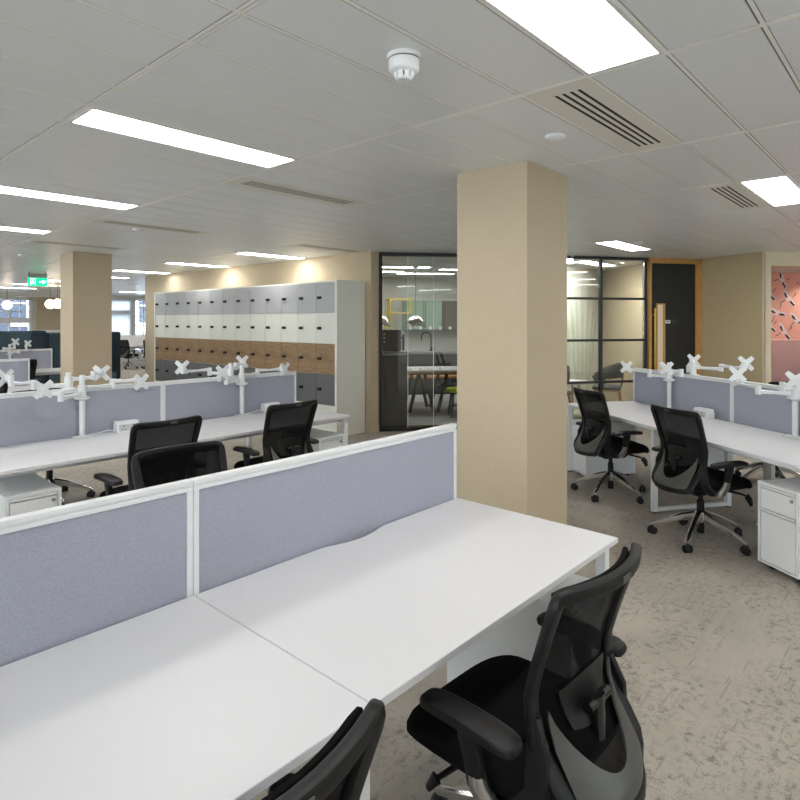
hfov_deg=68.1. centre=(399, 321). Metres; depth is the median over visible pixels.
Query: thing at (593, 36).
recessed light
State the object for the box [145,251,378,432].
wall
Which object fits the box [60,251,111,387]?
pillar
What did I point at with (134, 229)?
ceiling sensor
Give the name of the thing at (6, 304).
globe pendant
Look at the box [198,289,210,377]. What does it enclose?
locker
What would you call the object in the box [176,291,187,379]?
locker
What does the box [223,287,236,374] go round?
locker
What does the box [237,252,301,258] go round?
diffuser
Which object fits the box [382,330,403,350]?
coffee machine
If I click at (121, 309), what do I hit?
window
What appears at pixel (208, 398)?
divider
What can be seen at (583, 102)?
ceiling vent
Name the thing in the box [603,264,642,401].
wall
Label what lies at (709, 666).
floor
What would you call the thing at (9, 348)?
monitor arm
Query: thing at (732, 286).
wall
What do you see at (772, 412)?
divider
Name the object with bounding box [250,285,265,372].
locker
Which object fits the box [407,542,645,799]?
chair
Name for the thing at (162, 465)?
chair
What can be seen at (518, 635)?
pedestal
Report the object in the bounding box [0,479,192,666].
divider
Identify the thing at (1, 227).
recessed light
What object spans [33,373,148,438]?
monitor arm
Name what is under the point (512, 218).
pillar
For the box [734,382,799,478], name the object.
chair
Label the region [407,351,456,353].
countertop
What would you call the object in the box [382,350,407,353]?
countertop
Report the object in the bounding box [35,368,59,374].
desk
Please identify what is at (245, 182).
ceiling vent
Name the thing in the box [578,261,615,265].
diffuser
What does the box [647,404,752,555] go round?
chair
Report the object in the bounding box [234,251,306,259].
recessed light
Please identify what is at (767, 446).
desk
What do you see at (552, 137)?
ceiling sensor
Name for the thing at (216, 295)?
locker
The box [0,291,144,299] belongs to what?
ceiling
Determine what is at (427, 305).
upper cabinet
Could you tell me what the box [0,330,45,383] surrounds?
sofa
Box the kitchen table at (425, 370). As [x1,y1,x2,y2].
[407,366,456,412]
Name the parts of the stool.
leg, seat, leg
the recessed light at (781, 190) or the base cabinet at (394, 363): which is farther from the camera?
the base cabinet at (394, 363)
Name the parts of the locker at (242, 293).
door, door, door, door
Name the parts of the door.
handle, vision panel frame, vision panel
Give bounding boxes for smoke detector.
[387,48,420,82]
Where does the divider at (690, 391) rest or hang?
attached to the desk at (634, 413)
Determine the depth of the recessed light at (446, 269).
11.32 m
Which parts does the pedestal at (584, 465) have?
drawer, drawer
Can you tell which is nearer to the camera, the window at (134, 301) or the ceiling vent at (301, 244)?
the ceiling vent at (301, 244)
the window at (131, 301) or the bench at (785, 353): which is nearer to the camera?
the bench at (785, 353)
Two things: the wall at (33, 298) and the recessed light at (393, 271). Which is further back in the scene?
the wall at (33, 298)
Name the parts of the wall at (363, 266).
baseboard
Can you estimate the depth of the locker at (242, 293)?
9.66 m
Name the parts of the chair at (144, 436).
seat, backrest frame, backrest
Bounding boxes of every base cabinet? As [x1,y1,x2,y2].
[382,350,407,427]
[407,351,456,391]
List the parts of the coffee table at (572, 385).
leg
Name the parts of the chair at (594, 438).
lumbar knob, backrest frame, backrest, armrest, seat, lever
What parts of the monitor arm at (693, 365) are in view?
arm, monitor plate, arm, monitor plate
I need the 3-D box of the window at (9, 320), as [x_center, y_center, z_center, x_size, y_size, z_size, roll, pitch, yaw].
[-14.096,-0.090,20.196,0.240,1.460,2.760,0,0,42]
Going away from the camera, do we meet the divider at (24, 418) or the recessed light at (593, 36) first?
the recessed light at (593, 36)
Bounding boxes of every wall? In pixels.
[0,296,144,360]
[36,297,59,329]
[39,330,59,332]
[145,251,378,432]
[382,277,456,350]
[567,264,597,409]
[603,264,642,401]
[702,252,764,382]
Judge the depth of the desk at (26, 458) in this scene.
3.92 m
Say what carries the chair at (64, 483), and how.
on the floor
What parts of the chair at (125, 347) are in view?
backrest, backrest frame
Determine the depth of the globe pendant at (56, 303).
16.51 m
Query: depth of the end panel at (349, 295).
8.29 m
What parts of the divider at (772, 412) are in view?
frame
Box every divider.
[0,348,51,375]
[0,358,29,385]
[0,381,162,446]
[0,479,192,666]
[163,371,295,420]
[189,423,456,595]
[633,367,731,421]
[732,380,799,435]
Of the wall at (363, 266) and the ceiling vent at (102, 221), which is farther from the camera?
the wall at (363, 266)
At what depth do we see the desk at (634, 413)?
5.76 m
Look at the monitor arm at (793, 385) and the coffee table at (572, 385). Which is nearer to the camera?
the monitor arm at (793, 385)
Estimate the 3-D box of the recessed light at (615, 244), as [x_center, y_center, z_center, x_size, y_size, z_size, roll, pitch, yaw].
[2.993,-1.004,7.894,0.303,0.015,1.211,0,0,42]
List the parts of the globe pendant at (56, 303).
globe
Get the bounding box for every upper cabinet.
[402,301,422,329]
[423,301,441,329]
[442,301,456,329]
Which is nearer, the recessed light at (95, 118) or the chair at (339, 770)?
the chair at (339, 770)
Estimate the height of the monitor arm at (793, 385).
0.511 m
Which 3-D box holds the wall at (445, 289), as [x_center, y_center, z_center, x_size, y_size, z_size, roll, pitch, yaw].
[-0.442,0.300,13.545,6.200,2.600,0.120,0,0,-7]
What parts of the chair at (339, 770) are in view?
backrest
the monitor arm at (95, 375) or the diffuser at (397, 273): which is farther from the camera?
the diffuser at (397, 273)
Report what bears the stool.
on the floor
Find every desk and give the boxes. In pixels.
[0,432,213,478]
[0,596,367,799]
[7,385,29,392]
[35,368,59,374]
[121,335,144,367]
[194,498,617,799]
[199,410,350,445]
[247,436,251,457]
[567,401,727,471]
[649,422,799,513]
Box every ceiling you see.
[0,0,799,295]
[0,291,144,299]
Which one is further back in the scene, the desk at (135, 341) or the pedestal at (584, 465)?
the desk at (135, 341)
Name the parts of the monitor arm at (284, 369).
monitor plate, arm, arm, monitor plate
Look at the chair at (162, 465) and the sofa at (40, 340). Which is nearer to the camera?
the chair at (162, 465)
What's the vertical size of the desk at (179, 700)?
0.730 m
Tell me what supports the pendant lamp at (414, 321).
hanging from the ceiling at (311, 82)
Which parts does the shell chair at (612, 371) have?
seat, seat frame, backrest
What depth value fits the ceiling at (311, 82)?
3.04 m
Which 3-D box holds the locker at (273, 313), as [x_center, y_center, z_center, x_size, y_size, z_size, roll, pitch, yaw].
[-1.790,0.517,9.301,0.408,2.165,0.560,0,0,42]
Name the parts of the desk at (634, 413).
leg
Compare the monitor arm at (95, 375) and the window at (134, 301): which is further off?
the window at (134, 301)
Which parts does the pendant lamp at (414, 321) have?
lamp shade, cord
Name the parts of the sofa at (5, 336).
backrest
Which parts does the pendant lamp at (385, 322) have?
lamp shade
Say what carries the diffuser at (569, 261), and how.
attached to the recessed light at (569, 261)
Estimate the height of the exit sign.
0.285 m
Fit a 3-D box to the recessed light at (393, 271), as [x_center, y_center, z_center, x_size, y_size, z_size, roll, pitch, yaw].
[-0.514,-0.993,11.761,1.211,0.015,0.303,0,0,-7]
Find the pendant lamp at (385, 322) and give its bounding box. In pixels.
[382,265,389,326]
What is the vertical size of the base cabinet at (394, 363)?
1.150 m
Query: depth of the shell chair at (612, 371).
10.02 m
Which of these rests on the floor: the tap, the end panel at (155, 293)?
the end panel at (155, 293)
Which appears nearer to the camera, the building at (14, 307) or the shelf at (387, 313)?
the shelf at (387, 313)
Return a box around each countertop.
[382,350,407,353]
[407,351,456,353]
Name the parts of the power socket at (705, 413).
socket panel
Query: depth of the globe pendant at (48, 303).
16.91 m
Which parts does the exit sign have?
panel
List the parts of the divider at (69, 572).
frame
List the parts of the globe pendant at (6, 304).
globe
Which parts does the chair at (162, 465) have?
backrest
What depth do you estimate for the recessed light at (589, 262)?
10.10 m
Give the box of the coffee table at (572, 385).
[567,379,586,413]
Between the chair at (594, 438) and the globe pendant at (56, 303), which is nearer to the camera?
the chair at (594, 438)
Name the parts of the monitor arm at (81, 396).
monitor plate, arm, arm, monitor plate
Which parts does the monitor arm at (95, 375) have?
monitor plate, arm, arm, monitor plate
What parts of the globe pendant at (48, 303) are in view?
globe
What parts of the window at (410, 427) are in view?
timber sill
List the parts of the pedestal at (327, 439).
drawer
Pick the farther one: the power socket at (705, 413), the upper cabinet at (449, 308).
the upper cabinet at (449, 308)
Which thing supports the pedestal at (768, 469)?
on the floor
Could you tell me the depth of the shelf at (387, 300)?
12.84 m
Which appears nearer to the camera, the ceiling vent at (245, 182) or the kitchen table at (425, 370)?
the ceiling vent at (245, 182)
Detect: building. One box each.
[0,300,27,330]
[136,301,144,349]
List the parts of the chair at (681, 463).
lumbar knob, backrest, backrest frame, armrest, seat, lever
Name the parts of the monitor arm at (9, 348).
arm, monitor plate, arm, monitor plate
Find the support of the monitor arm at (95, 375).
on the desk
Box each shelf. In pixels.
[382,312,389,327]
[386,298,411,313]
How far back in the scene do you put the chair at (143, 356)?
19.78 m
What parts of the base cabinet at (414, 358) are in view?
door, door, door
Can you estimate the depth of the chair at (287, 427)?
4.53 m
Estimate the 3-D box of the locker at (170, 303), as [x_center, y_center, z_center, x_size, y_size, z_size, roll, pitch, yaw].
[-4.223,0.517,11.501,0.408,2.165,0.560,0,0,42]
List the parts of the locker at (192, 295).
door, door, door, door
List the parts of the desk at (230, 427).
leg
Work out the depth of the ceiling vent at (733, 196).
4.74 m
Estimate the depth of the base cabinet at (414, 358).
13.02 m
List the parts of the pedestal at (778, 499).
drawer, drawer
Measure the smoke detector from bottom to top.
0.095 m
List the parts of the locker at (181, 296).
door, door, door, door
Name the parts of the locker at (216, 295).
door, door, door, door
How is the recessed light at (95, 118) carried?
in the ceiling at (311, 82)
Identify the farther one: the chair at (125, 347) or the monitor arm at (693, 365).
the chair at (125, 347)
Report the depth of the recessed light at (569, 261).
9.78 m
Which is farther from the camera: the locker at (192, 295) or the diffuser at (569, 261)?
the locker at (192, 295)
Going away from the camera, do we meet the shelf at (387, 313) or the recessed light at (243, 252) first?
the recessed light at (243, 252)
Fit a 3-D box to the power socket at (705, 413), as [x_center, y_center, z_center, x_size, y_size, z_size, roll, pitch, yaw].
[2.714,0.828,5.456,0.102,0.085,0.416,0,0,-13]
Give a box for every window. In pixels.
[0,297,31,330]
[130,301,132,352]
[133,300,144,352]
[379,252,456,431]
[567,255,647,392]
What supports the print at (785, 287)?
attached to the wall niche
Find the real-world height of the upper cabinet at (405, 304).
0.660 m
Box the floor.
[35,360,799,799]
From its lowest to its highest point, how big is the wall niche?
2.600 m
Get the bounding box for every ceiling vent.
[21,239,127,249]
[90,219,211,234]
[222,177,366,206]
[289,243,367,252]
[524,78,680,152]
[694,183,770,210]
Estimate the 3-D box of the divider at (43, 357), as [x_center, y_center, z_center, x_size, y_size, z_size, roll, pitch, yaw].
[-6.936,0.748,10.476,0.032,0.484,1.398,0,0,42]
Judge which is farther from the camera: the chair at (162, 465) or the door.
the door
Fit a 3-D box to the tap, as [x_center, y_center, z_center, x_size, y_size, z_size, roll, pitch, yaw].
[0.634,0.458,13.408,0.326,0.444,0.060,0,0,-3]
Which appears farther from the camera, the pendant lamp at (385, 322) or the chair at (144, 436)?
the pendant lamp at (385, 322)
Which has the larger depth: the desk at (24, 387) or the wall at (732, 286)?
the wall at (732, 286)
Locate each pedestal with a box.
[0,473,61,517]
[310,428,343,451]
[447,574,589,683]
[571,419,635,475]
[708,446,732,470]
[756,462,774,524]
[758,477,799,581]
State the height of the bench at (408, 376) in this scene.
0.540 m
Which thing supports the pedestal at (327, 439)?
on the floor
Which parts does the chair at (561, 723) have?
lever, seat, armrest, backrest, backrest frame, lumbar knob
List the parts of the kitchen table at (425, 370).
leg, leg, leg, leg, leg, leg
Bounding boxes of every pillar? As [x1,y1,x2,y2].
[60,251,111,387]
[457,160,566,524]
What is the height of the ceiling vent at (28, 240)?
0.006 m
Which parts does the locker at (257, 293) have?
door, door, door, door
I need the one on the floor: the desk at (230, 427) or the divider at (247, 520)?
the desk at (230, 427)
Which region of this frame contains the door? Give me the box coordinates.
[647,258,701,375]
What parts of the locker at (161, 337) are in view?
door, door, door, door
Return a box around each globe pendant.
[2,288,11,308]
[45,286,53,308]
[52,285,59,307]
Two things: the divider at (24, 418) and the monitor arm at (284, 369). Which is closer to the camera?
the divider at (24, 418)
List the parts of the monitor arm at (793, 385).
monitor plate, arm, arm, monitor plate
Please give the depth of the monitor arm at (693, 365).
5.60 m
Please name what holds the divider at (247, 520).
attached to the desk at (377, 613)
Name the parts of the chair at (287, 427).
seat, backrest frame, backrest, lumbar knob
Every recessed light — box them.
[0,185,138,209]
[0,226,52,233]
[68,107,297,167]
[112,269,170,273]
[164,261,230,267]
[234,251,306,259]
[382,266,431,267]
[382,270,404,272]
[396,272,454,274]
[438,268,456,270]
[480,0,664,75]
[567,255,573,263]
[574,260,618,266]
[596,241,651,250]
[738,175,799,206]
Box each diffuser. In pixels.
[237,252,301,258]
[397,273,444,273]
[567,259,572,263]
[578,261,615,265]
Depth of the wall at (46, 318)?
21.42 m
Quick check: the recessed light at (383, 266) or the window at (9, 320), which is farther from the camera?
the window at (9, 320)
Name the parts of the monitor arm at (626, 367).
monitor plate, arm, monitor plate, arm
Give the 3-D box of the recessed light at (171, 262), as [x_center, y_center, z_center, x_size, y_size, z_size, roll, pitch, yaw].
[-3.549,-0.992,10.396,0.303,0.015,1.114,0,0,42]
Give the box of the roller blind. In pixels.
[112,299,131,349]
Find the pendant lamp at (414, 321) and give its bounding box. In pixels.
[406,267,424,326]
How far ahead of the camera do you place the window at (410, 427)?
8.60 m
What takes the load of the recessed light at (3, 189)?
in the ceiling at (311, 82)
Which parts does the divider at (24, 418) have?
frame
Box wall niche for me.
[763,251,799,383]
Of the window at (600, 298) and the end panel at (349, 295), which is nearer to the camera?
the end panel at (349, 295)
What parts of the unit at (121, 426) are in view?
socket panel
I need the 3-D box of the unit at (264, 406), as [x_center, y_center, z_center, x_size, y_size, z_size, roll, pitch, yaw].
[-1.331,0.828,5.607,0.102,0.085,0.416,0,0,42]
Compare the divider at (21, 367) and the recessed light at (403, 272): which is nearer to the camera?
the divider at (21, 367)
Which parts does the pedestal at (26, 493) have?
drawer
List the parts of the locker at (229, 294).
door, door, door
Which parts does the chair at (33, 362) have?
backrest, backrest frame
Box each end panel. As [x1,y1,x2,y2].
[154,292,158,381]
[335,280,364,435]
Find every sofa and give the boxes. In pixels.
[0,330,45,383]
[31,332,120,384]
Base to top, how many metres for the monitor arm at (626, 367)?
0.486 m
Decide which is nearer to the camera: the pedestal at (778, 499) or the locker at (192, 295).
the pedestal at (778, 499)
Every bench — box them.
[407,375,456,378]
[771,339,799,382]
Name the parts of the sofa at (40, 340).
backrest, seat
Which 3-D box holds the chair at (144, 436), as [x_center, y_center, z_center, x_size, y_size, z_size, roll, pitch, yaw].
[-1.642,1.111,3.910,0.682,0.978,0.688,0,0,-4]
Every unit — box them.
[92,419,138,433]
[249,402,279,412]
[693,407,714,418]
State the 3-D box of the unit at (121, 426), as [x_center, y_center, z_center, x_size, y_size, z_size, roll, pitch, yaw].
[-2.250,0.828,4.591,0.102,0.085,0.416,0,0,42]
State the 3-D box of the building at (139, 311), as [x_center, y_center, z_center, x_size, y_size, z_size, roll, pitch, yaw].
[-14.593,3.000,36.647,3.200,13.200,13.800,0,0,42]
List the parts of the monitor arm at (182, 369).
monitor plate, arm, arm, monitor plate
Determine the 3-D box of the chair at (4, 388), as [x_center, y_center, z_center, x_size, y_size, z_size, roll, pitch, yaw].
[-4.825,1.111,6.787,0.682,0.978,0.688,0,0,-2]
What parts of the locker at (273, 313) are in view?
door, door, door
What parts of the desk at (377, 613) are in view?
leg, leg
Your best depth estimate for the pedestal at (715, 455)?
6.12 m
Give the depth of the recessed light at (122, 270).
11.76 m
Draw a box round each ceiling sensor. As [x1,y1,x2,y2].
[133,228,143,230]
[545,133,565,141]
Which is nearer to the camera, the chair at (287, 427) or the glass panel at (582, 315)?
the chair at (287, 427)
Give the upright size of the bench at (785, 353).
1.300 m
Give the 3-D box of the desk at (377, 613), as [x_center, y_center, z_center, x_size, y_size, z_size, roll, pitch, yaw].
[0.105,1.235,2.122,0.800,0.730,1.420,0,0,42]
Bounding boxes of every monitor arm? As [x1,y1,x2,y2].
[0,365,109,389]
[2,338,31,358]
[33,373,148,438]
[175,355,248,375]
[216,362,289,415]
[620,360,683,407]
[686,354,753,374]
[729,366,799,438]
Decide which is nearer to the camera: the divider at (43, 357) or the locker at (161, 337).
the divider at (43, 357)
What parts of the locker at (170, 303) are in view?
door, door, door, door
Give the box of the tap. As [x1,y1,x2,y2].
[421,332,432,350]
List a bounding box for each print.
[771,273,799,338]
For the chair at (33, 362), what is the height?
0.978 m
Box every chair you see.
[0,377,7,393]
[12,388,94,504]
[30,359,41,381]
[94,415,201,496]
[121,340,138,368]
[131,441,227,489]
[141,340,144,368]
[233,400,318,468]
[261,698,385,799]
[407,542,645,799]
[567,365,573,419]
[570,387,648,503]
[592,362,623,400]
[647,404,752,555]
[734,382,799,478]
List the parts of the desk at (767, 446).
leg, foot rail, leg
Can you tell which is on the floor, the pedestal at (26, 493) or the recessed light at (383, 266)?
the pedestal at (26, 493)
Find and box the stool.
[446,387,456,417]
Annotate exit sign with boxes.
[28,272,46,285]
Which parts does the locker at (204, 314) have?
door, door, door, door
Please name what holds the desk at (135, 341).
on the floor

